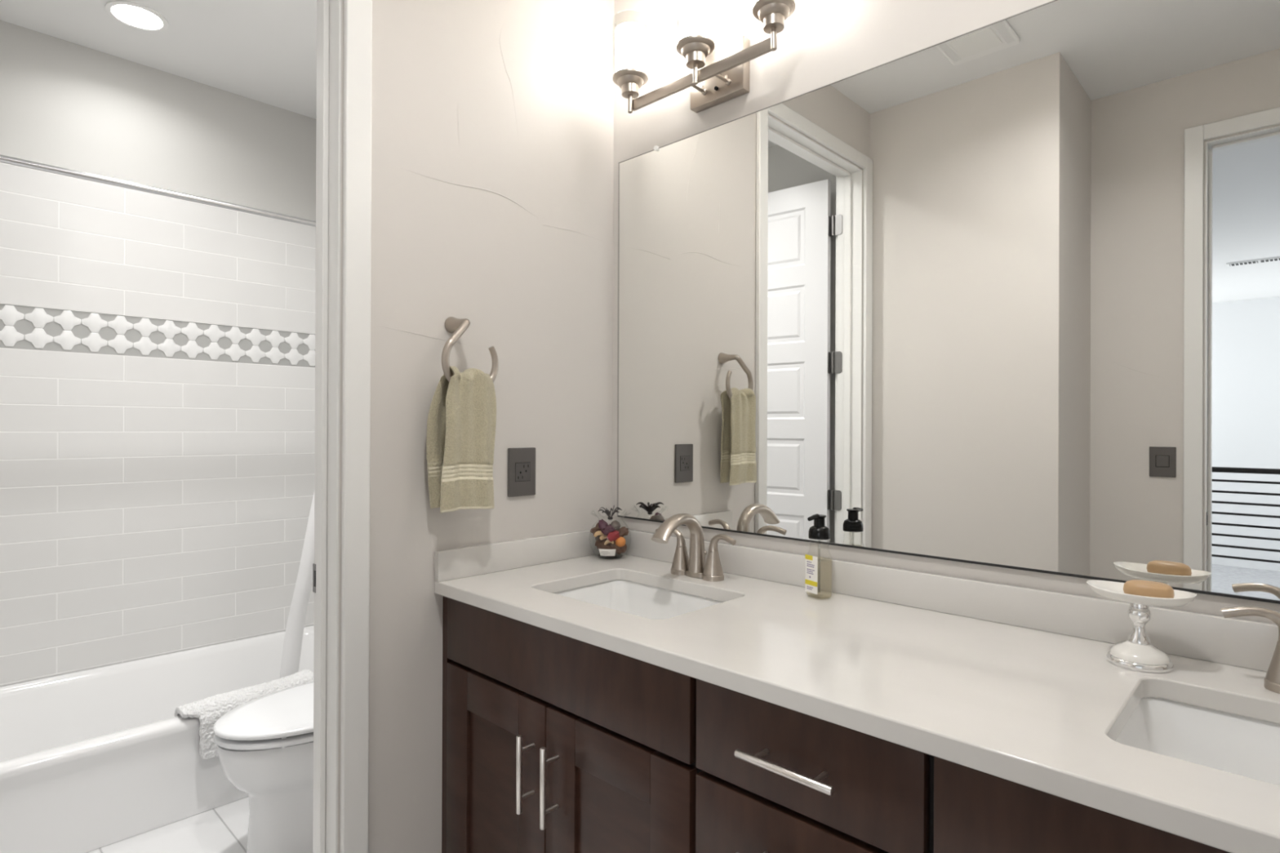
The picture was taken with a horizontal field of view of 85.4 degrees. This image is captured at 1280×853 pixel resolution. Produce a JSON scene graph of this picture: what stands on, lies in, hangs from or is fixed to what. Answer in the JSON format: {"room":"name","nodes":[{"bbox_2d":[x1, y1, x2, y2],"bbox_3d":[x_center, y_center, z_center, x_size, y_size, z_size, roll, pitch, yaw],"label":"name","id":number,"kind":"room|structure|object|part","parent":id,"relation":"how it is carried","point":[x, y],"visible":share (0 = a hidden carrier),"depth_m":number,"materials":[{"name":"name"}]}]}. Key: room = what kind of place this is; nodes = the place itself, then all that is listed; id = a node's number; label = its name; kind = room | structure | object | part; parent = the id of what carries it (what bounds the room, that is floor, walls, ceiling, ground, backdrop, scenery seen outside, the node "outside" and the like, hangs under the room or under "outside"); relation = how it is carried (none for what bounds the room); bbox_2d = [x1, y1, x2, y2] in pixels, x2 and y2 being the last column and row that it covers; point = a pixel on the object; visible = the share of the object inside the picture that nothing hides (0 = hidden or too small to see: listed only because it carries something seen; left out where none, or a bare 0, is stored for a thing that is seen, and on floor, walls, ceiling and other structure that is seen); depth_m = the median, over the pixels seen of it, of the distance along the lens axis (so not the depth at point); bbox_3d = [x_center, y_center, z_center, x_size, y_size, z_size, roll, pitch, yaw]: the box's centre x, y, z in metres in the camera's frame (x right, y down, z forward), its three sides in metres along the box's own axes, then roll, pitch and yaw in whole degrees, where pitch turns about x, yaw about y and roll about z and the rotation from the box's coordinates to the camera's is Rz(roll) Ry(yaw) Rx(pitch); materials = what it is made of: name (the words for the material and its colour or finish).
{"room":"bathroom","nodes":[
{"label":"bathroom","id":0,"kind":"room"},
{"bbox_2d":[0,20,316,686],"bbox_3d":[-2.143,-0.111,2.877,0.115,2.778,1.930,0,0,44],"label":"wall","id":1,"kind":"structure","parent":0,"point":[64,104],"depth_m":2.89,"materials":[{"name":"grey paint"}]},
{"bbox_2d":[0,162,315,686],"bbox_3d":[-2.098,-0.006,2.835,0.008,1.932,1.714,0,0,44],"label":"tile surround","id":2,"kind":"object","parent":1,"relation":"attached to","point":[157,352],"visible":0.94,"depth_m":2.87,"materials":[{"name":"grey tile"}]},
{"bbox_2d":[0,304,315,366],"bbox_3d":[-2.082,-0.373,2.849,0.004,0.153,1.675,0,0,44],"label":"tile border","id":3,"kind":"object","parent":2,"relation":"on","point":[51,329],"depth_m":2.88,"materials":[{"name":"white tile"}]},
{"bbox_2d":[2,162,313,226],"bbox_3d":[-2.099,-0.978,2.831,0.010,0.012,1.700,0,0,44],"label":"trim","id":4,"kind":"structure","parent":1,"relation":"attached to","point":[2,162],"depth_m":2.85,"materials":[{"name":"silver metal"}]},
{"bbox_2d":[0,0,316,119],"bbox_3d":[-0.067,-1.545,0.499,6.400,0.100,2.497,0,0,44],"label":"ceiling","id":5,"kind":"structure","parent":0,"point":[261,51],"depth_m":2.67,"materials":[{"name":"white paint"}]},
{"bbox_2d":[105,0,168,31],"bbox_3d":[-1.836,-1.496,2.533,0.188,0.006,0.188,0,0,44],"label":"recessed light","id":6,"kind":"object","parent":5,"relation":"in","point":[135,15],"visible":1,"depth_m":2.52,"materials":[{"name":"white plastic"}]},
{"bbox_2d":[85,796,249,852],"bbox_3d":[-0.850,1.331,1.235,4.260,0.100,2.497,0,0,44],"label":"floor","id":7,"kind":"structure","parent":0,"point":[224,828],"depth_m":2.17,"materials":[{"name":"tile"}]},
{"bbox_2d":[0,625,314,852],"bbox_3d":[-1.802,1.119,2.536,0.836,0.317,1.698,0,0,44],"label":"bathtub","id":8,"kind":"object","parent":7,"relation":"on","point":[91,759],"visible":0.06,"depth_m":2.29,"materials":[{"name":"white ceramic"}]},
{"bbox_2d":[173,669,313,759],"bbox_3d":[-1.379,1.005,2.443,0.170,0.200,0.425,0,0,44],"label":"bath mat","id":9,"kind":"object","parent":8,"relation":"on","point":[208,710],"visible":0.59,"depth_m":2.33,"materials":[{"name":"white fabric"}]},
{"bbox_2d":[213,681,313,852],"bbox_3d":[-0.885,0.904,2.245,0.400,0.754,0.868,0,0,44],"label":"toilet","id":10,"kind":"object","parent":7,"relation":"on","point":[264,744],"visible":0.36,"depth_m":1.98,"materials":[{"name":"white ceramic"}]},
{"bbox_3d":[-1.011,0.850,2.113,0.380,0.021,0.504,0,0,44],"label":"lid","id":11,"kind":"part","parent":10,"relation":"part of","materials":[{"name":"white ceramic"}]},
{"bbox_3d":[-1.016,0.880,2.108,0.376,0.012,0.486,0,0,44],"label":"seat","id":12,"kind":"part","parent":10,"relation":"part of","materials":[{"name":"white ceramic"}]},
{"bbox_3d":[-0.949,1.089,2.179,0.368,0.384,0.670,0,0,44],"label":"bowl","id":13,"kind":"part","parent":10,"relation":"part of","materials":[{"name":"white ceramic"}]},
{"bbox_2d":[441,595,701,852],"bbox_3d":[-0.017,0.842,1.582,0.778,0.884,0.602,0,0,44],"label":"vanity cabinet","id":14,"kind":"object","parent":7,"relation":"on","point":[553,742],"visible":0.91,"depth_m":1.36,"materials":[{"name":"black wood"}]},
{"bbox_3d":[-0.319,0.870,1.527,0.372,0.617,0.020,0,0,44],"label":"door","id":15,"kind":"part","parent":14,"relation":"part of","materials":[{"name":"brown wood"}]},
{"bbox_3d":[-0.231,0.697,1.401,0.012,0.155,0.043,0,0,44],"label":"handle","id":16,"kind":"part","parent":14,"relation":"part of","materials":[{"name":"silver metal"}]},
{"bbox_3d":[-0.176,0.698,1.348,0.012,0.155,0.043,0,0,44],"label":"handle","id":17,"kind":"part","parent":14,"relation":"part of","materials":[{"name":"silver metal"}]},
{"bbox_3d":[-0.048,0.870,1.266,0.374,0.617,0.020,0,0,44],"label":"door","id":18,"kind":"part","parent":14,"relation":"part of","materials":[{"name":"brown wood"}]},
{"bbox_2d":[695,678,933,852],"bbox_3d":[0.401,0.843,1.182,0.378,0.884,0.602,0,0,44],"label":"vanity cabinet","id":19,"kind":"object","parent":7,"relation":"on","point":[772,778],"visible":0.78,"depth_m":0.99,"materials":[{"name":"brown wood"}]},
{"bbox_3d":[0.209,0.481,0.980,0.155,0.012,0.043,0,0,44],"label":"handle","id":20,"kind":"part","parent":19,"relation":"part of","materials":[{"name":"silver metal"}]},
{"bbox_3d":[0.229,0.634,1.002,0.368,0.142,0.020,0,0,44],"label":"drawer","id":21,"kind":"part","parent":19,"relation":"part of","materials":[{"name":"brown wood"}]},
{"bbox_2d":[933,755,1231,852],"bbox_3d":[0.855,0.844,0.745,0.880,0.884,0.602,0,0,44],"label":"vanity cabinet","id":22,"kind":"object","parent":7,"relation":"on","point":[975,811],"visible":0.14,"depth_m":0.79,"materials":[{"name":"brown wood"}]},
{"bbox_2d":[434,528,1279,852],"bbox_3d":[0.448,0.350,1.155,2.039,0.102,0.582,0,0,44],"label":"countertop","id":23,"kind":"structure","parent":22,"relation":"on","point":[1017,684],"depth_m":1.10,"materials":[{"name":"white stone"}]},
{"bbox_2d":[590,505,630,559],"bbox_3d":[-0.084,0.297,1.956,0.119,0.145,0.119,0,0,44],"label":"glass jar","id":24,"kind":"object","parent":23,"relation":"on","point":[604,553],"visible":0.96,"depth_m":1.93,"materials":[{"name":"clear glass"}]},
{"bbox_2d":[590,526,600,535],"bbox_3d":[-0.118,0.290,1.938,0.035,0.034,0.029,0,0,-22],"label":"bark","id":25,"kind":"object","parent":24,"relation":"in","point":[595,529],"visible":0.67,"depth_m":1.93,"materials":[{"name":"brown plant"}]},
{"bbox_2d":[594,530,604,537],"bbox_3d":[-0.112,0.297,1.921,0.032,0.017,0.011,0,0,-30],"label":"dried curl","id":26,"kind":"object","parent":24,"relation":"in","point":[598,532],"visible":1,"depth_m":1.92,"materials":[{"name":"brown"}]},
{"bbox_2d":[595,538,604,547],"bbox_3d":[-0.111,0.330,1.945,0.034,0.034,0.031,0,0,44],"label":"bark","id":27,"kind":"object","parent":24,"relation":"in","point":[597,540],"visible":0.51,"depth_m":1.94,"materials":[{"name":"brown plant"}]},
{"bbox_2d":[596,539,608,549],"bbox_3d":[-0.103,0.331,1.932,0.044,0.032,0.028,0,0,21],"label":"bark","id":28,"kind":"object","parent":24,"relation":"in","point":[600,544],"visible":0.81,"depth_m":1.92,"materials":[{"name":"brown plant"}]},
{"bbox_2d":[599,535,607,540],"bbox_3d":[-0.102,0.308,1.919,0.018,0.011,0.031,0,0,44],"label":"dried curl","id":29,"kind":"object","parent":24,"relation":"in","point":[602,537],"visible":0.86,"depth_m":1.92,"materials":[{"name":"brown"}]},
{"bbox_2d":[598,519,608,530],"bbox_3d":[-0.101,0.276,1.927,0.028,0.036,0.028,0,0,2],"label":"dried petal","id":30,"kind":"object","parent":24,"relation":"in","point":[602,524],"visible":0.98,"depth_m":1.92,"materials":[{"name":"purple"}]},
{"bbox_2d":[600,524,614,535],"bbox_3d":[-0.087,0.286,1.919,0.042,0.029,0.020,0,0,3],"label":"dried petal","id":31,"kind":"object","parent":24,"relation":"in","point":[609,528],"visible":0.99,"depth_m":1.91,"materials":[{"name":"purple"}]},
{"bbox_2d":[604,539,613,545],"bbox_3d":[-0.086,0.319,1.916,0.027,0.017,0.007,0,0,1],"label":"dried curl","id":32,"kind":"object","parent":24,"relation":"in","point":[606,541],"visible":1,"depth_m":1.91,"materials":[{"name":"brown"}]},
{"bbox_2d":[606,543,613,549],"bbox_3d":[-0.084,0.339,1.929,0.034,0.031,0.034,0,0,44],"label":"bark","id":33,"kind":"object","parent":24,"relation":"in","point":[609,547],"visible":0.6,"depth_m":1.92,"materials":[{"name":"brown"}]},
{"bbox_2d":[606,530,619,542],"bbox_3d":[-0.075,0.302,1.914,0.020,0.030,0.046,0,0,44],"label":"dried petal","id":34,"kind":"object","parent":24,"relation":"in","point":[613,535],"visible":1,"depth_m":1.91,"materials":[{"name":"red plant"}]},
{"bbox_2d":[608,541,620,552],"bbox_3d":[-0.072,0.336,1.932,0.039,0.036,0.029,0,0,22],"label":"bark","id":35,"kind":"object","parent":24,"relation":"in","point":[614,545],"visible":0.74,"depth_m":1.92,"materials":[{"name":"brown plant"}]},
{"bbox_2d":[610,520,620,530],"bbox_3d":[-0.070,0.278,1.934,0.035,0.032,0.036,0,0,44],"label":"pod","id":36,"kind":"object","parent":24,"relation":"in","point":[615,524],"visible":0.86,"depth_m":1.92,"materials":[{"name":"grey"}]},
{"bbox_2d":[615,536,625,546],"bbox_3d":[-0.054,0.320,1.927,0.029,0.028,0.030,0,0,44],"label":"dried fruit","id":37,"kind":"object","parent":24,"relation":"in","point":[620,542],"visible":1,"depth_m":1.92,"materials":[{"name":"orange food"}]},
{"bbox_2d":[615,543,626,555],"bbox_3d":[-0.054,0.342,1.936,0.036,0.034,0.026,0,0,4],"label":"bark","id":38,"kind":"object","parent":24,"relation":"in","point":[623,549],"visible":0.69,"depth_m":1.93,"materials":[{"name":"brown plant"}]},
{"bbox_2d":[617,526,628,537],"bbox_3d":[-0.051,0.298,1.952,0.039,0.034,0.030,0,0,0],"label":"bark","id":39,"kind":"object","parent":24,"relation":"in","point":[623,531],"visible":0.7,"depth_m":1.94,"materials":[{"name":"brown plant"}]},
{"bbox_2d":[553,579,724,619],"bbox_3d":[-0.010,0.471,1.566,0.470,0.142,0.356,0,0,44],"label":"sink","id":40,"kind":"object","parent":23,"relation":"in","point":[648,602],"visible":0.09,"depth_m":1.74,"materials":[{"name":"white ceramic"}]},
{"bbox_2d":[651,513,736,581],"bbox_3d":[0.115,0.290,1.707,0.198,0.160,0.200,0,0,-8],"label":"faucet","id":41,"kind":"object","parent":23,"relation":"on","point":[695,566],"visible":1,"depth_m":1.69,"materials":[{"name":"silver metal"}]},
{"bbox_3d":[0.077,0.279,1.769,0.086,0.045,0.023,0,0,30],"label":"lever","id":42,"kind":"part","parent":41,"relation":"part of","materials":[{"name":"silver metal"}]},
{"bbox_3d":[0.098,0.285,1.673,0.051,0.150,0.169,0,0,44],"label":"spout","id":43,"kind":"part","parent":41,"relation":"part of","materials":[{"name":"silver metal"}]},
{"bbox_3d":[0.104,0.336,1.753,0.052,0.068,0.052,0,0,44],"label":"handle","id":44,"kind":"part","parent":41,"relation":"part of","materials":[{"name":"silver metal"}]},
{"bbox_3d":[0.141,0.364,1.718,0.154,0.012,0.052,0,0,44],"label":"plate","id":45,"kind":"part","parent":41,"relation":"part of","materials":[{"name":"silver metal"}]},
{"bbox_3d":[0.178,0.336,1.683,0.052,0.068,0.052,0,0,44],"label":"handle","id":46,"kind":"part","parent":41,"relation":"part of","materials":[{"name":"silver metal"}]},
{"bbox_3d":[0.198,0.280,1.659,0.023,0.045,0.086,0,0,-39],"label":"lever","id":47,"kind":"part","parent":41,"relation":"part of","materials":[{"name":"silver metal"}]},
{"bbox_2d":[804,513,832,594],"bbox_3d":[0.381,0.280,1.503,0.065,0.182,0.051,0,0,-29],"label":"soap bottle","id":48,"kind":"object","parent":23,"relation":"on","point":[819,531],"visible":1,"depth_m":1.50,"materials":[{"name":"clear plastic"}]},
{"bbox_2d":[1086,579,1196,673],"bbox_3d":[0.782,0.312,1.086,0.140,0.119,0.093,0,0,44],"label":"soap dish","id":49,"kind":"object","parent":23,"relation":"on","point":[1137,653],"visible":0.95,"depth_m":1.07,"materials":[{"name":"white ceramic"}]},
{"bbox_3d":[0.782,0.306,1.086,0.032,0.063,0.032,0,0,44],"label":"stem","id":50,"kind":"part","parent":49,"relation":"part of","materials":[{"name":"silver metal"}]},
{"bbox_3d":[0.782,0.264,1.086,0.140,0.023,0.093,0,0,44],"label":"dish plate","id":51,"kind":"part","parent":49,"relation":"part of","materials":[{"name":"white ceramic"}]},
{"bbox_2d":[1123,579,1174,598],"bbox_3d":[0.789,0.254,1.077,0.064,0.026,0.043,0,0,38],"label":"soap","id":52,"kind":"object","parent":49,"relation":"on","point":[1134,587],"visible":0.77,"depth_m":1.06,"materials":[{"name":"beige wax"}]},
{"bbox_2d":[1115,697,1279,785],"bbox_3d":[0.800,0.473,0.789,0.470,0.142,0.356,0,0,44],"label":"sink","id":53,"kind":"object","parent":23,"relation":"in","point":[1241,745],"visible":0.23,"depth_m":0.98,"materials":[{"name":"white ceramic"}]},
{"bbox_2d":[1220,605,1279,693],"bbox_3d":[0.925,0.292,0.930,0.198,0.160,0.200,0,0,-8],"label":"faucet","id":54,"kind":"object","parent":23,"relation":"on","point":[1272,680],"visible":1,"depth_m":0.98,"materials":[{"name":"silver metal"}]},
{"bbox_3d":[0.887,0.281,0.992,0.086,0.045,0.023,0,0,30],"label":"lever","id":55,"kind":"part","parent":54,"relation":"part of","materials":[{"name":"silver metal"}]},
{"bbox_3d":[0.914,0.338,0.976,0.052,0.068,0.052,0,0,44],"label":"handle","id":56,"kind":"part","parent":54,"relation":"part of","materials":[{"name":"silver metal"}]},
{"bbox_3d":[0.950,0.366,0.941,0.154,0.012,0.052,0,0,44],"label":"plate","id":57,"kind":"part","parent":54,"relation":"part of","materials":[{"name":"silver metal"}]},
{"bbox_2d":[337,0,613,852],"bbox_3d":[-0.712,-0.107,1.504,0.122,2.778,1.930,0,0,44],"label":"wall","id":58,"kind":"structure","parent":0,"point":[492,121],"depth_m":1.72,"materials":[{"name":"grey paint"}]},
{"bbox_2d":[441,316,498,382],"bbox_3d":[-0.423,-0.171,1.654,0.090,0.190,0.151,0,0,44],"label":"towel ring","id":59,"kind":"object","parent":58,"relation":"attached to","point":[457,326],"visible":0.84,"depth_m":1.62,"materials":[{"name":"silver metal"}]},
{"bbox_3d":[-0.433,-0.246,1.660,0.067,0.040,0.040,0,0,44],"label":"wall post","id":60,"kind":"part","parent":59,"relation":"part of","materials":[{"name":"silver metal"}]},
{"bbox_2d":[426,366,496,512],"bbox_3d":[-0.419,0.029,1.631,0.086,0.336,0.152,0,0,44],"label":"hand towel","id":61,"kind":"object","parent":59,"relation":"hanging from","point":[461,423],"visible":0.99,"depth_m":1.61,"materials":[{"name":"beige fabric"}]},
{"bbox_2d":[507,447,535,497],"bbox_3d":[-0.311,0.120,1.830,0.009,0.127,0.087,0,0,44],"label":"wall outlet","id":62,"kind":"object","parent":58,"relation":"attached to","point":[521,461],"visible":1,"depth_m":1.82,"materials":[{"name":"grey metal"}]},
{"bbox_2d":[515,462,530,481],"bbox_3d":[-0.308,0.120,1.827,0.001,0.048,0.047,0,0,44],"label":"receptacle","id":63,"kind":"object","parent":62,"relation":"attached to","point":[522,470],"depth_m":1.83,"materials":[{"name":"black plastic"}]},
{"bbox_2d":[612,0,1279,623],"bbox_3d":[0.738,-0.102,1.369,2.160,2.778,0.116,0,0,44],"label":"wall","id":64,"kind":"structure","parent":0,"point":[824,42],"depth_m":1.63,"materials":[{"name":"grey paint"}]},
{"bbox_2d":[612,0,795,113],"bbox_3d":[0.159,-0.967,1.738,0.550,0.260,0.159,0,0,44],"label":"wall lamp","id":65,"kind":"object","parent":64,"relation":"attached to","point":[718,75],"visible":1,"depth_m":1.73,"materials":[{"name":"silver metal"}]},
{"bbox_2d":[614,22,645,72],"bbox_3d":[-0.026,-1.006,1.872,0.083,0.122,0.083,0,0,44],"label":"diffuser","id":66,"kind":"object","parent":65,"relation":"attached to","point":[630,37],"depth_m":1.84,"materials":[{"name":"white glass"}]},
{"bbox_2d":[679,0,712,39],"bbox_3d":[0.138,-1.006,1.716,0.083,0.122,0.083,0,0,44],"label":"diffuser","id":67,"kind":"object","parent":65,"relation":"attached to","point":[695,16],"depth_m":1.68,"materials":[{"name":"white glass"}]},
{"bbox_3d":[0.144,-0.867,1.775,0.015,0.015,0.070,0,0,44],"label":"support arm","id":68,"kind":"part","parent":65,"relation":"part of","materials":[{"name":"silver metal"}]},
{"bbox_3d":[0.138,-1.019,1.716,0.095,0.155,0.095,0,0,44],"label":"lamp shade","id":69,"kind":"part","parent":65,"relation":"part of","materials":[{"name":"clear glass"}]},
{"bbox_3d":[0.204,-0.903,1.785,0.172,0.133,0.028,0,0,44],"label":"plate","id":70,"kind":"part","parent":65,"relation":"part of","materials":[{"name":"silver metal"}]},
{"bbox_3d":[0.199,-0.867,1.722,0.015,0.015,0.070,0,0,44],"label":"support arm","id":71,"kind":"part","parent":65,"relation":"part of","materials":[{"name":"silver metal"}]},
{"bbox_2d":[617,0,1279,604],"bbox_3d":[0.643,-0.259,1.374,1.964,1.055,0.010,0,0,44],"label":"wall mirror","id":72,"kind":"object","parent":64,"relation":"attached to","point":[1005,293],"visible":1,"depth_m":1.34,"materials":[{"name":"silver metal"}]},
{"bbox_2d":[619,528,1278,671],"bbox_3d":[0.650,0.336,1.352,2.021,0.071,0.018,0,0,44],"label":"backsplash","id":73,"kind":"structure","parent":64,"relation":"attached to","point":[1240,642],"depth_m":1.30,"materials":[{"name":"white stone"}]},
{"bbox_3d":[-2.059,-0.113,1.535,1.865,2.778,0.110,0,0,44],"label":"wall","id":74,"kind":"structure","parent":0,"visible":0},
{"bbox_2d":[0,155,315,226],"bbox_3d":[-1.536,-0.765,2.291,0.060,0.060,1.698,0,0,44],"label":"shower rod","id":75,"kind":"object","parent":74,"relation":"attached to","point":[5,159],"visible":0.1,"depth_m":2.23,"materials":[{"name":"silver metal"}]},
{"bbox_2d":[280,493,314,678],"bbox_3d":[-1.168,0.204,2.721,0.462,1.965,0.076,0,0,-36],"label":"shower curtain","id":76,"kind":"object","parent":75,"relation":"hanging from","point":[292,644],"visible":0.26,"depth_m":2.65,"materials":[{"name":"white fabric"}]},
{"bbox_2d":[312,0,372,852],"bbox_3d":[-1.252,0.003,1.503,0.933,2.553,0.942,0,0,44],"label":"door frame","id":77,"kind":"structure","parent":74,"relation":"in","point":[357,14],"depth_m":1.50,"materials":[{"name":"white paint"}]},
{"bbox_3d":[-0.727,0.342,1.557,0.032,0.064,0.003,0,0,44],"label":"strike plate","id":78,"kind":"part","parent":77,"relation":"part of","materials":[{"name":"silver metal"}]},
{"bbox_3d":[-0.972,0.004,1.234,0.156,2.553,0.942,0,0,44],"label":"casing","id":79,"kind":"part","parent":77,"relation":"part of","materials":[{"name":"white paint"}]}
]}

